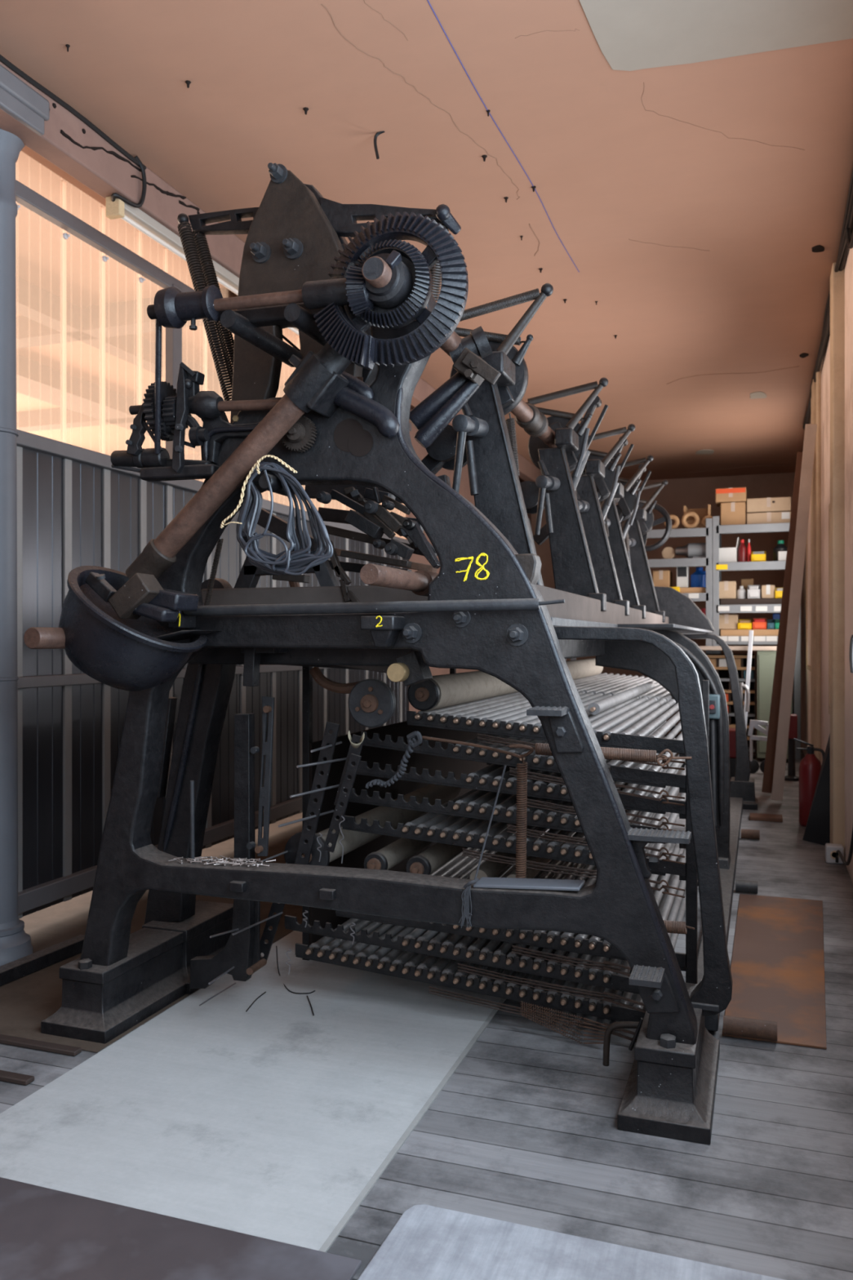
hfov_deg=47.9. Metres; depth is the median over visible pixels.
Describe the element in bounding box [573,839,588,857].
roller
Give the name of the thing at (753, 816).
timber offcut
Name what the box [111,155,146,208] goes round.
cable
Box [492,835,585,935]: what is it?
roller
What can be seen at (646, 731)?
roller
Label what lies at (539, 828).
roller
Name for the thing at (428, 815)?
roller
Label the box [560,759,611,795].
roller
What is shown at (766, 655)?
workbench
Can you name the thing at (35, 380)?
window panel
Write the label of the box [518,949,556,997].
roller
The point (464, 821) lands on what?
roller
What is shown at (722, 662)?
box
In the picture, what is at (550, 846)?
roller
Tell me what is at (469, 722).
roller
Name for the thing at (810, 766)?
fire extinguisher
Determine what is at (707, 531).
shelving unit
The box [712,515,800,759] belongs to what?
shelving unit
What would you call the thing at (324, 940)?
roller
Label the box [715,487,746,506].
carton
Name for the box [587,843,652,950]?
roller
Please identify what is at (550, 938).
roller
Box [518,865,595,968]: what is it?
roller
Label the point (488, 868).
roller
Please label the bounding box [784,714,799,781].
stand
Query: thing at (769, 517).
carton
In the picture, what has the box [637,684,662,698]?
roller
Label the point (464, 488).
wall
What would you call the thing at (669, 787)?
roller
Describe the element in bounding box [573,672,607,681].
roller
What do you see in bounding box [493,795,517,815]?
roller
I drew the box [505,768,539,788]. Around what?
roller
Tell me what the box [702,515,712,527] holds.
roll
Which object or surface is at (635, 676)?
roller
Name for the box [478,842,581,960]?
roller
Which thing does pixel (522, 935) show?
roller
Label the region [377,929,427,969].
roller
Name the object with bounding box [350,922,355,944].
wire hook
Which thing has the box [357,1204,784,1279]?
board
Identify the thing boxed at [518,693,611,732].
roller
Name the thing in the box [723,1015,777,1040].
rusty pipe
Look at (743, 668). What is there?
shelf
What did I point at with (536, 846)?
roller
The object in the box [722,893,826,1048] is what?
sheet
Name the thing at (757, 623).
storage bin
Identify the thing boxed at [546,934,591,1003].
roller
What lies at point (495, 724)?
roller
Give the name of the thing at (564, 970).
roller
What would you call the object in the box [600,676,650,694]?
roller
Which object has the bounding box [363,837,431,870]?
spool
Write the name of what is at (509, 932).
roller
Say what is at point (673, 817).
roller
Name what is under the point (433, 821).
roller
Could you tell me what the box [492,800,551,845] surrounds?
roller
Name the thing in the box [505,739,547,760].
roller
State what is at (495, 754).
roller
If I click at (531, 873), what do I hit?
roller
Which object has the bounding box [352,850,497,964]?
roller
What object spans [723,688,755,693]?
shelf
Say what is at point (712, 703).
switch plate
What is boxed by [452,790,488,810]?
roller
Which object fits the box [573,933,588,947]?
roller
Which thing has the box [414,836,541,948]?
roller
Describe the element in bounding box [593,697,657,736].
roller
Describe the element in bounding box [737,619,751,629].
storage bin
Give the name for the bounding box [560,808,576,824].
roller
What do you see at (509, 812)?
roller
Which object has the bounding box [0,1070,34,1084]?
batten
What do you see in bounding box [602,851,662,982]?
roller
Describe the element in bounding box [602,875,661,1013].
roller
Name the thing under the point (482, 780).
roller
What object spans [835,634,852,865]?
conduit
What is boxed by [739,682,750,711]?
tube
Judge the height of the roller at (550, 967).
0.042 m
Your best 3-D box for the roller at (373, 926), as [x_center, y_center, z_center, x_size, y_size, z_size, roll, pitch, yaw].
[-0.028,1.306,4.995,0.042,0.042,2.226,0,0,19]
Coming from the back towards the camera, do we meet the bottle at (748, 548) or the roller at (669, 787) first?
the bottle at (748, 548)
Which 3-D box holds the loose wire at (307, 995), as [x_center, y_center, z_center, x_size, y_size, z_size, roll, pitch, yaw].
[-0.474,1.492,3.922,0.006,0.005,0.212,0,0,-14]
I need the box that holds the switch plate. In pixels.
[709,700,715,713]
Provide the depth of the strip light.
5.34 m
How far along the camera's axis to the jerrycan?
12.69 m
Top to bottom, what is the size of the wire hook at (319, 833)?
0.113 m
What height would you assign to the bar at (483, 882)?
0.031 m
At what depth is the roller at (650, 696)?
6.22 m
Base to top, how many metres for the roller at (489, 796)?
0.042 m
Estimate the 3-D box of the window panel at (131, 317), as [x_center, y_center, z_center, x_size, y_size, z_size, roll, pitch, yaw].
[-3.990,-2.470,7.959,5.420,0.180,0.200,0,0,19]
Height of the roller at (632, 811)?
0.042 m
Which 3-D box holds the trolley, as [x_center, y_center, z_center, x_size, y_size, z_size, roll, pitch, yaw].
[3.740,1.198,10.780,0.323,0.602,0.060,0,0,19]
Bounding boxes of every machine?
[23,162,757,1144]
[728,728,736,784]
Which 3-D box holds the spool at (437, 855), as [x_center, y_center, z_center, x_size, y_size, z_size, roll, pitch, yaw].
[0.122,0.928,4.348,0.104,0.104,1.030,0,0,19]
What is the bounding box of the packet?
[671,586,679,591]
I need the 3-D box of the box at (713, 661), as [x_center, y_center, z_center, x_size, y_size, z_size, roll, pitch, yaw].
[3.648,0.289,12.284,0.114,0.100,0.200,0,0,19]
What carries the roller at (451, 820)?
attached to the machine at (367, 316)
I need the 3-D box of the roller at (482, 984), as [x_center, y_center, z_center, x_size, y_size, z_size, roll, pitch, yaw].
[0.578,1.351,4.784,0.042,0.042,2.226,0,0,19]
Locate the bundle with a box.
[458,877,478,928]
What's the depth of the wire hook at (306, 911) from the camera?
3.72 m
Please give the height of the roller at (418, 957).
0.042 m
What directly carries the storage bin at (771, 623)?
on the shelving unit at (718, 529)
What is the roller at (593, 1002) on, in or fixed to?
attached to the machine at (367, 316)
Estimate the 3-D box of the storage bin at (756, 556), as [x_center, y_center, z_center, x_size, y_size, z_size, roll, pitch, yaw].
[4.331,-1.088,12.517,0.180,0.166,0.350,0,0,19]
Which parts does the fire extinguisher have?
handle, handle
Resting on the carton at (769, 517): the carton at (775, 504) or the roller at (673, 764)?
the carton at (775, 504)
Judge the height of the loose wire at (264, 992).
0.005 m
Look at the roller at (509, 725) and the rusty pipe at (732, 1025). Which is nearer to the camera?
the rusty pipe at (732, 1025)
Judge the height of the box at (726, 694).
0.100 m
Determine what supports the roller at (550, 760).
attached to the machine at (367, 316)
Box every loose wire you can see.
[245,991,266,1011]
[275,946,315,994]
[306,995,314,1015]
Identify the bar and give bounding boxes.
[0,934,84,986]
[472,876,585,891]
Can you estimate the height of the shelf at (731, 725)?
0.035 m
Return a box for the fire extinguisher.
[793,737,824,826]
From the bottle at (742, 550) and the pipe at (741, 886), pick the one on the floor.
the pipe at (741, 886)
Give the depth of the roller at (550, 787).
3.67 m
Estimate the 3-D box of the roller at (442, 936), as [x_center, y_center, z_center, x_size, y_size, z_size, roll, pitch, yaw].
[0.376,1.224,4.854,0.042,0.042,2.226,0,0,19]
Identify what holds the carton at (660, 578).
on the shelving unit at (707, 531)
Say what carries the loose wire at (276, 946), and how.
on the floor
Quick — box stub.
[373,130,384,159]
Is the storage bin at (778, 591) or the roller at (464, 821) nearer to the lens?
the roller at (464, 821)
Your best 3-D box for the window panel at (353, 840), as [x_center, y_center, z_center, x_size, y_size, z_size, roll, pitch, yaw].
[-0.179,0.869,4.739,0.196,0.196,1.930,0,0,19]
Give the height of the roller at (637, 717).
0.042 m
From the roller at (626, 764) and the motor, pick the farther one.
the motor
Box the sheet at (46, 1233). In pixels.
[0,1177,361,1279]
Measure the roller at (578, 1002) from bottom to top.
0.042 m
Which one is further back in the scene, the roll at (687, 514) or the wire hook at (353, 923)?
the roll at (687, 514)
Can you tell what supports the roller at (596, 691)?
attached to the machine at (367, 316)
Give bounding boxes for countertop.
[699,645,777,650]
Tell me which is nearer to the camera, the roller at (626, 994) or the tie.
the tie
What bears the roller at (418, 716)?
attached to the machine at (367, 316)
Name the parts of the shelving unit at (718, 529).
post, post, shelf riser, shelf riser, post, post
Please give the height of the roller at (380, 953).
0.042 m
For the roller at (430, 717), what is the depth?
4.29 m
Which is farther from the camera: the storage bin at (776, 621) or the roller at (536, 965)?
the storage bin at (776, 621)
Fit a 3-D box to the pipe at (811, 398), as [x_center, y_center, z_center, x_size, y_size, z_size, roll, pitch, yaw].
[3.965,-0.515,9.843,0.042,3.930,0.044,0,0,19]
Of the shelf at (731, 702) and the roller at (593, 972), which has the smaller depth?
the roller at (593, 972)
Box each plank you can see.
[761,452,803,793]
[771,423,817,800]
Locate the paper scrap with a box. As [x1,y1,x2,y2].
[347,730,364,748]
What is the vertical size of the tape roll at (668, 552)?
0.170 m
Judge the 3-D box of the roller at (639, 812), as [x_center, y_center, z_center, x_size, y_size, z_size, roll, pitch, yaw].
[1.033,0.815,4.625,0.042,0.042,2.226,0,0,19]
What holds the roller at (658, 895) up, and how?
attached to the machine at (367, 316)
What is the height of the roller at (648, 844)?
0.042 m
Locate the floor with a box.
[0,733,852,1279]
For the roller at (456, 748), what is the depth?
3.95 m
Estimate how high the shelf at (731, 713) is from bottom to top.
0.035 m
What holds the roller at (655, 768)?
attached to the machine at (367, 316)
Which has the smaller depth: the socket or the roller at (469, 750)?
the roller at (469, 750)
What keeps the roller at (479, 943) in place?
attached to the machine at (367, 316)
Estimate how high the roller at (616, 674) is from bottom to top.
0.042 m
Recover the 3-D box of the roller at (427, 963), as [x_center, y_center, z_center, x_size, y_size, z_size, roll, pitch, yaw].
[0.326,1.332,4.872,0.042,0.042,2.226,0,0,19]
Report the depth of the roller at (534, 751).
3.74 m
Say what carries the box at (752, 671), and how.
on the rack
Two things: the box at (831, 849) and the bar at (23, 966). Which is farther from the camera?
the box at (831, 849)
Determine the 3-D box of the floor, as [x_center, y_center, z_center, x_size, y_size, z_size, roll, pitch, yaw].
[-1.647,1.557,7.724,10.200,0.126,18.300,0,0,19]
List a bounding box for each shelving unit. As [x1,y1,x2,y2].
[564,518,712,661]
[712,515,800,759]
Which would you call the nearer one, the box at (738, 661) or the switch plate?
the switch plate
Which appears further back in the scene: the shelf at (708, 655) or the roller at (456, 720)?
the shelf at (708, 655)
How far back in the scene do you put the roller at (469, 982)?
3.83 m
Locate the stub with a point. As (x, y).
(377, 134)
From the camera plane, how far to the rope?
3.67 m
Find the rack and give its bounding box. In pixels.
[706,653,755,755]
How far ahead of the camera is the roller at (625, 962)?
3.72 m
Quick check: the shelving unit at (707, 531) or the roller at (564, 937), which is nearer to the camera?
the roller at (564, 937)
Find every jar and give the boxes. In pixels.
[737,586,746,599]
[777,551,786,560]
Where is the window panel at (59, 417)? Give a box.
[16,385,284,431]
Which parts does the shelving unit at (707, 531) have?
shelf riser, post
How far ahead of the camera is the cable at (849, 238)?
5.76 m
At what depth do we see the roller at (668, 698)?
5.90 m
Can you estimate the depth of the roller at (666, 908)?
4.29 m
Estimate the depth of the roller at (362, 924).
4.34 m
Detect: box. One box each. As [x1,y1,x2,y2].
[709,658,716,666]
[719,658,727,666]
[724,693,728,701]
[733,658,741,666]
[743,670,753,678]
[825,843,844,864]
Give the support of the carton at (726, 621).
on the shelving unit at (718, 529)
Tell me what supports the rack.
on the floor
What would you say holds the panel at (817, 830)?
on the floor
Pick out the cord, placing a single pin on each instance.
(504, 767)
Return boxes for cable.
[0,54,146,169]
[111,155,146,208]
[802,168,852,429]
[804,185,852,430]
[807,214,852,423]
[844,227,852,248]
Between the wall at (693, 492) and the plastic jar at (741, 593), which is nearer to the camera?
the plastic jar at (741, 593)
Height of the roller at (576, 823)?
0.042 m
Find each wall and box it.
[15,179,411,919]
[270,472,795,735]
[400,406,531,713]
[800,229,852,883]
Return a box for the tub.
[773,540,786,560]
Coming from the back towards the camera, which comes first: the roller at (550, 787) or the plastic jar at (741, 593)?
the plastic jar at (741, 593)
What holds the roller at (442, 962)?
attached to the machine at (367, 316)
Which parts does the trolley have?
leg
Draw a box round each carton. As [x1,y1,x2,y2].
[653,570,672,586]
[676,566,688,587]
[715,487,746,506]
[719,537,739,562]
[719,581,737,599]
[719,614,738,629]
[720,502,746,524]
[741,578,753,599]
[746,497,791,513]
[746,511,791,524]
[761,584,774,598]
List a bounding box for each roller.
[305,918,360,955]
[317,847,473,957]
[328,848,482,959]
[341,849,490,962]
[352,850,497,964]
[364,875,470,967]
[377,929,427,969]
[389,863,514,972]
[401,789,477,833]
[401,928,426,946]
[401,953,427,973]
[414,691,520,720]
[414,813,451,835]
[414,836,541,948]
[414,933,453,977]
[426,693,523,721]
[426,815,463,836]
[426,863,516,951]
[426,935,466,979]
[440,696,525,723]
[440,817,475,838]
[440,933,463,953]
[440,937,478,982]
[452,698,528,724]
[452,733,497,752]
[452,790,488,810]
[452,818,487,839]
[452,855,528,929]
[452,936,475,955]
[452,939,491,984]
[465,702,530,725]
[465,735,511,755]
[465,764,502,783]
[465,791,501,812]
[465,820,499,842]
[465,859,555,958]
[465,926,473,931]
[465,941,503,986]
[478,690,585,727]
[478,737,523,756]
[478,765,515,785]
[478,793,513,813]
[478,801,533,844]
[478,831,576,933]
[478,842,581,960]
[478,943,516,989]
[492,691,594,728]
[492,737,534,758]
[492,767,523,786]
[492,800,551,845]
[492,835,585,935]
[492,862,576,963]
[492,945,529,991]
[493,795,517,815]
[505,692,603,730]
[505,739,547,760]
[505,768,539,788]
[505,796,538,817]
[505,800,564,848]
[505,861,573,937]
[505,864,586,965]
[505,947,542,995]
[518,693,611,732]
[518,741,548,762]
[518,848,589,939]
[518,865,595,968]
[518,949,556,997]
[520,770,551,784]
[522,798,551,818]
[522,804,573,844]
[532,704,589,733]
[532,754,550,764]
[532,760,609,821]
[532,772,561,791]
[532,815,576,851]
[532,864,595,941]
[532,881,595,970]
[532,933,577,999]
[546,755,554,765]
[546,776,564,793]
[546,801,573,822]
[546,830,573,853]
[546,867,596,943]
[546,933,577,973]
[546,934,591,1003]
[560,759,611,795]
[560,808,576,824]
[560,831,584,855]
[560,932,574,946]
[560,934,590,975]
[560,938,602,1005]
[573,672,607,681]
[573,673,613,684]
[573,781,615,826]
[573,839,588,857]
[573,852,648,977]
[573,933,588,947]
[573,983,592,1008]
[574,673,619,686]
[576,674,626,688]
[577,674,632,692]
[582,675,638,693]
[586,710,592,716]
[587,681,654,715]
[587,808,628,859]
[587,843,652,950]
[587,955,606,980]
[587,958,610,1011]
[588,696,639,722]
[591,675,644,693]
[591,696,648,728]
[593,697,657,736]
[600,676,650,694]
[602,697,666,741]
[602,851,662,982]
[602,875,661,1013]
[602,939,611,952]
[606,720,666,771]
[608,678,653,695]
[614,736,665,790]
[617,852,671,976]
[617,874,671,1006]
[618,698,675,734]
[618,724,675,768]
[622,737,675,793]
[624,784,641,809]
[626,759,675,823]
[630,811,642,823]
[632,880,680,1008]
[633,721,681,769]
[633,759,685,825]
[634,702,679,736]
[634,752,676,795]
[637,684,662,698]
[644,687,666,700]
[644,790,679,853]
[645,786,671,826]
[647,754,684,797]
[647,792,685,857]
[648,711,679,737]
[648,732,683,771]
[648,843,672,887]
[649,764,685,825]
[653,690,670,701]
[653,843,680,906]
[658,853,682,911]
[660,848,685,919]
[662,693,673,702]
[666,880,685,937]
[670,888,685,949]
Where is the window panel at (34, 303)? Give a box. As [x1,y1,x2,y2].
[15,275,231,400]
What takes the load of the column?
on the floor
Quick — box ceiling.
[0,0,852,500]
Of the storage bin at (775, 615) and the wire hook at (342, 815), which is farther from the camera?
the storage bin at (775, 615)
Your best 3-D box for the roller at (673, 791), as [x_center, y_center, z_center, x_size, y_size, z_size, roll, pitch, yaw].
[1.195,0.709,4.603,0.042,0.042,2.160,0,0,19]
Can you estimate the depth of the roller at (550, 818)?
3.71 m
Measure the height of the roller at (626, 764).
0.042 m
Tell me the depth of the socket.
6.42 m
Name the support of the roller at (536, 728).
attached to the machine at (367, 316)
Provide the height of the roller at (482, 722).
0.042 m
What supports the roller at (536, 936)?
attached to the machine at (367, 316)
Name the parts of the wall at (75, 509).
rail, rail, rail, rail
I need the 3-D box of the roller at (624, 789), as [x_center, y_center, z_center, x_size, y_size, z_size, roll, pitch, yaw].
[1.094,0.591,4.639,0.042,0.042,2.160,0,0,19]
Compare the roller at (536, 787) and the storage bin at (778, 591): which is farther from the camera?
the storage bin at (778, 591)
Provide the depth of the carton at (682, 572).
12.71 m
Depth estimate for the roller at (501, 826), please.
3.90 m
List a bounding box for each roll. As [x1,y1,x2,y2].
[662,546,675,558]
[664,514,679,528]
[681,511,699,528]
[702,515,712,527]
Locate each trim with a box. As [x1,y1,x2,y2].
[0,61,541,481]
[811,378,816,755]
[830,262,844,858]
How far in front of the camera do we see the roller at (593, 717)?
4.70 m
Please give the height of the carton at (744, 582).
0.280 m
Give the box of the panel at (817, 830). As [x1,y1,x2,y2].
[802,733,830,845]
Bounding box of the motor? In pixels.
[674,542,706,558]
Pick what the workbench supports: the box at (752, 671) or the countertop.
the countertop
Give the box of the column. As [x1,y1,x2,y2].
[0,64,49,965]
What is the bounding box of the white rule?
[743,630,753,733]
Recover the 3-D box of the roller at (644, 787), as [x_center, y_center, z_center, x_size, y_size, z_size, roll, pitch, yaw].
[1.145,0.595,4.621,0.042,0.042,2.160,0,0,19]
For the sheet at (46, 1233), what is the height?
0.011 m
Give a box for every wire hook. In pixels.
[285,948,291,974]
[302,910,308,927]
[316,832,322,862]
[338,815,344,863]
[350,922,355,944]
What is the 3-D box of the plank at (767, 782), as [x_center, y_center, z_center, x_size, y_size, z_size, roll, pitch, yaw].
[3.446,-0.165,9.242,0.428,3.279,0.067,0,0,6]
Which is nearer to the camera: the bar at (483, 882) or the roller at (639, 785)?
the bar at (483, 882)
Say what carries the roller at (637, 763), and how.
attached to the machine at (367, 316)
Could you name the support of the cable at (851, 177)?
attached to the wall at (825, 367)
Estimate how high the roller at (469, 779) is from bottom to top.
0.042 m
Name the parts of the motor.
casing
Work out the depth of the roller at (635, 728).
4.37 m
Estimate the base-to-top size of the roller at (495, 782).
0.042 m
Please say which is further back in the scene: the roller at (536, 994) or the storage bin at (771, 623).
the storage bin at (771, 623)
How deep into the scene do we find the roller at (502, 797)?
3.89 m
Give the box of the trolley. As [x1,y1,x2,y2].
[747,720,768,773]
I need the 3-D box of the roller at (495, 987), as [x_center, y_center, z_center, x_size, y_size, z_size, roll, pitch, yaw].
[0.629,1.355,4.766,0.042,0.042,2.226,0,0,19]
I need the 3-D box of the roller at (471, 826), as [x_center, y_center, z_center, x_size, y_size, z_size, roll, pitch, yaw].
[0.477,0.775,4.819,0.042,0.042,2.226,0,0,19]
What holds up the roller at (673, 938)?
attached to the machine at (367, 316)
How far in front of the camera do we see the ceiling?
5.16 m
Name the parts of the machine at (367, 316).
lever, stay rod, ratchet arm, stay rod, push rod, post, cross arm, feeler arm, knob, portal frame, cross arm, upright rod, crank arm, feeler post, spindle rod, spindle rod, post, spring arm, spindle rod, stand leg, slotted arm, spindle rod, spindle rod, slotted arm, spindle rod, wire coil, stay rod, bearing arm, curved arm, head plate, spindle rod, guard post, spindle rod, spindle rod, stand leg, spindle rod, curved arm, head plate, lever, rod, lever, spring arm, lever, lever, frame, lever, lever, stand leg, crank arm, stand leg, crank arm, guard post, hanging rod, hanging rod, crank arm, hanging rod, hook rod, spring post, stand leg, hanging rod, stand leg, hanging rod, hanging rod, hanging rod, crank arm, spring post, tension rod, tension rod, tension rod, tension rod, tension rod, tension rod, tension rod, crank arm, spring post, tension rod, tension rod, tension rod, tension rod, bent rod, tension rod, tension rod, hanging rod, crank arm, spring post, stay rod, tension rod, tension rod, tension rod, tension rod, portal frame, tension rod, spring post, tension rod, tension rod, tension rod, tension rod, portal frame, rail, hook rod, rack post, rack post, portal frame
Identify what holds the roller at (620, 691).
attached to the machine at (367, 316)
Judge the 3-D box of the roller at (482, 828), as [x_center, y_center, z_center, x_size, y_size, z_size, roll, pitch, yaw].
[0.527,0.779,4.801,0.042,0.042,2.226,0,0,19]
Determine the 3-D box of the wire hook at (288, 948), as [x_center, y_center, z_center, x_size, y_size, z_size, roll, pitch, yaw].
[-0.537,1.254,3.747,0.024,0.104,0.004,0,0,19]
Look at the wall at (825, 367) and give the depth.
6.43 m
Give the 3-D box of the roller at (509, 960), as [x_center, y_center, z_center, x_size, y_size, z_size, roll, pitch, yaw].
[0.679,1.245,4.748,0.042,0.042,2.226,0,0,19]
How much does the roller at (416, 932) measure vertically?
0.042 m
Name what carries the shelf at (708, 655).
attached to the rack
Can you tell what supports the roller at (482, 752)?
attached to the machine at (367, 316)
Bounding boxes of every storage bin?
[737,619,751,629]
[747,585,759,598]
[751,551,765,561]
[752,617,766,629]
[767,619,774,629]
[772,613,780,621]
[774,587,782,598]
[774,619,779,629]
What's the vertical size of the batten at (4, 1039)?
0.017 m
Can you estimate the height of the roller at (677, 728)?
0.042 m
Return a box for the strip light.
[105,195,298,335]
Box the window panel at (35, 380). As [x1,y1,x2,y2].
[16,354,382,504]
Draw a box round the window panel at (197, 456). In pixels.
[184,453,201,460]
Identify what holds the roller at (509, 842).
attached to the machine at (367, 316)
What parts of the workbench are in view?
cabinet door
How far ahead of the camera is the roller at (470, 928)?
3.76 m
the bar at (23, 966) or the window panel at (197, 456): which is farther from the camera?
the window panel at (197, 456)
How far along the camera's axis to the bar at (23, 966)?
4.36 m
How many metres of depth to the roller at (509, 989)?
3.78 m
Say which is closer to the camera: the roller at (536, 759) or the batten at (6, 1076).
the batten at (6, 1076)
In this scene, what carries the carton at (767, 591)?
on the shelving unit at (718, 529)
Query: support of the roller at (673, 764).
attached to the machine at (367, 316)
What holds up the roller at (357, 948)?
attached to the machine at (367, 316)
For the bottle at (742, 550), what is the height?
0.306 m
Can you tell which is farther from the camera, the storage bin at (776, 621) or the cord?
the storage bin at (776, 621)
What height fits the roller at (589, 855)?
0.042 m
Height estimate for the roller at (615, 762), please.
0.042 m
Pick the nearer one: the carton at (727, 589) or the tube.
the tube
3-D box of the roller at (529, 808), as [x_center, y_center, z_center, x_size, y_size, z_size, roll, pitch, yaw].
[0.730,0.676,4.731,0.042,0.042,2.226,0,0,19]
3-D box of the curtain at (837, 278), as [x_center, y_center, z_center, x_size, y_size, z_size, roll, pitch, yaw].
[2.842,-0.530,6.618,0.095,4.060,0.270,0,0,19]
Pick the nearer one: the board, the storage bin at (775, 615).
the board
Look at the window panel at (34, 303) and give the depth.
7.45 m
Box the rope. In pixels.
[365,731,422,788]
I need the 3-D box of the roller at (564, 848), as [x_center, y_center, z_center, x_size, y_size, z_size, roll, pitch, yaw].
[0.881,0.804,4.678,0.042,0.042,2.226,0,0,19]
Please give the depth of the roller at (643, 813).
3.83 m
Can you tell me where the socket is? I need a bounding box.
[830,850,839,859]
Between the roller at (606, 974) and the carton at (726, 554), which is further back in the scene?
the carton at (726, 554)
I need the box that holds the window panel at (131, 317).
[16,287,237,348]
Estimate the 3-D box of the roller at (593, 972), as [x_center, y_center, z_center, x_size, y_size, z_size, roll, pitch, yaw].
[0.982,1.266,4.643,0.042,0.042,2.226,0,0,19]
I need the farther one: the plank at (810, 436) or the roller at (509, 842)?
the plank at (810, 436)
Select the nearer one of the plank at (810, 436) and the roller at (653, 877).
the roller at (653, 877)
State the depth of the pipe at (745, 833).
7.19 m
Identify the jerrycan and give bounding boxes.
[690,567,706,587]
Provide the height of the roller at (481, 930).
0.042 m
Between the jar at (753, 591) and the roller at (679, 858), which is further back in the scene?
the jar at (753, 591)
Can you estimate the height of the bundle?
0.164 m
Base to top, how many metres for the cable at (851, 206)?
0.043 m
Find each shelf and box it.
[706,654,755,657]
[714,666,755,670]
[720,677,755,681]
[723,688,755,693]
[726,700,755,705]
[728,711,755,716]
[728,723,754,728]
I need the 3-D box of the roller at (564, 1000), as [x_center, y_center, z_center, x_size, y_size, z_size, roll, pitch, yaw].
[0.881,1.374,4.678,0.042,0.042,2.226,0,0,19]
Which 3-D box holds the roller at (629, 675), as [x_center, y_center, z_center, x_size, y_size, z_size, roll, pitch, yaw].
[1.349,0.323,7.155,0.042,0.042,2.600,0,0,19]
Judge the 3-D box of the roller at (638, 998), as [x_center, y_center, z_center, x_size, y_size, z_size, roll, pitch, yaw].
[1.145,1.393,4.621,0.042,0.042,2.160,0,0,19]
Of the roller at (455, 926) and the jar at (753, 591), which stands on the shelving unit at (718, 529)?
the jar at (753, 591)
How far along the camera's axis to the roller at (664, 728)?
4.06 m
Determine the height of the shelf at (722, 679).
0.035 m
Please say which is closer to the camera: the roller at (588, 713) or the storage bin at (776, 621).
the roller at (588, 713)
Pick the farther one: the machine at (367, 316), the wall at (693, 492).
the wall at (693, 492)
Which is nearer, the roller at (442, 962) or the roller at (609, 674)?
the roller at (442, 962)
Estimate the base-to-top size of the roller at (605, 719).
0.042 m
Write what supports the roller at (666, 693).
attached to the machine at (367, 316)
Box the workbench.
[699,645,791,759]
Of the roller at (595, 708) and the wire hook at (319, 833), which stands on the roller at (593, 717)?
the roller at (595, 708)
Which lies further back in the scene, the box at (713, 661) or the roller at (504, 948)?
the box at (713, 661)
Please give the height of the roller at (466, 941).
0.042 m
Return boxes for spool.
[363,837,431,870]
[405,834,467,875]
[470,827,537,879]
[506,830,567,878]
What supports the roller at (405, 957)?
attached to the machine at (367, 316)
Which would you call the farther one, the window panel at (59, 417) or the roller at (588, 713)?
the window panel at (59, 417)
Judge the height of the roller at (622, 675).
0.042 m
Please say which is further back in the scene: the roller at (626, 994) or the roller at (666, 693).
the roller at (666, 693)
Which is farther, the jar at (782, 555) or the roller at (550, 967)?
the jar at (782, 555)
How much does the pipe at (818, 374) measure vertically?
3.930 m
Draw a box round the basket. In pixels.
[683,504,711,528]
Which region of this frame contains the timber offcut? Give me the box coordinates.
[749,813,782,822]
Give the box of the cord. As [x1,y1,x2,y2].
[474,764,506,879]
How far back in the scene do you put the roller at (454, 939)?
3.86 m
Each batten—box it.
[0,1034,81,1056]
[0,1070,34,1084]
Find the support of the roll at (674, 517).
on the shelving unit at (707, 531)
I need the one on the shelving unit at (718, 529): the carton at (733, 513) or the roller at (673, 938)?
the carton at (733, 513)
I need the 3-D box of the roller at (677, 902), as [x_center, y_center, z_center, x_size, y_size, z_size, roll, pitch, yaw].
[1.195,1.280,4.603,0.042,0.042,2.160,0,0,19]
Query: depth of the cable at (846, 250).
7.56 m
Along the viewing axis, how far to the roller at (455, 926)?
4.54 m
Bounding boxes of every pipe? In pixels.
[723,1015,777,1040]
[735,879,757,893]
[741,828,759,839]
[810,398,811,743]
[816,371,821,761]
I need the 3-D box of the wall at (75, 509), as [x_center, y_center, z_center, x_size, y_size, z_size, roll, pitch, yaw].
[-1.434,-0.560,6.874,0.082,4.000,7.636,0,0,19]
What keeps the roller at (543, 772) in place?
attached to the machine at (367, 316)
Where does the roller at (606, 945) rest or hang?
attached to the machine at (367, 316)
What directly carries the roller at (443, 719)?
attached to the machine at (367, 316)
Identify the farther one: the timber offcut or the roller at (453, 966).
the timber offcut
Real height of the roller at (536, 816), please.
0.042 m
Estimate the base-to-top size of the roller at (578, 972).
0.042 m
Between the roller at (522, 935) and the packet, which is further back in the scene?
the packet
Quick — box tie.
[220,454,297,528]
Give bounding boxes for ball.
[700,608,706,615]
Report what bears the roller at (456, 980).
attached to the machine at (367, 316)

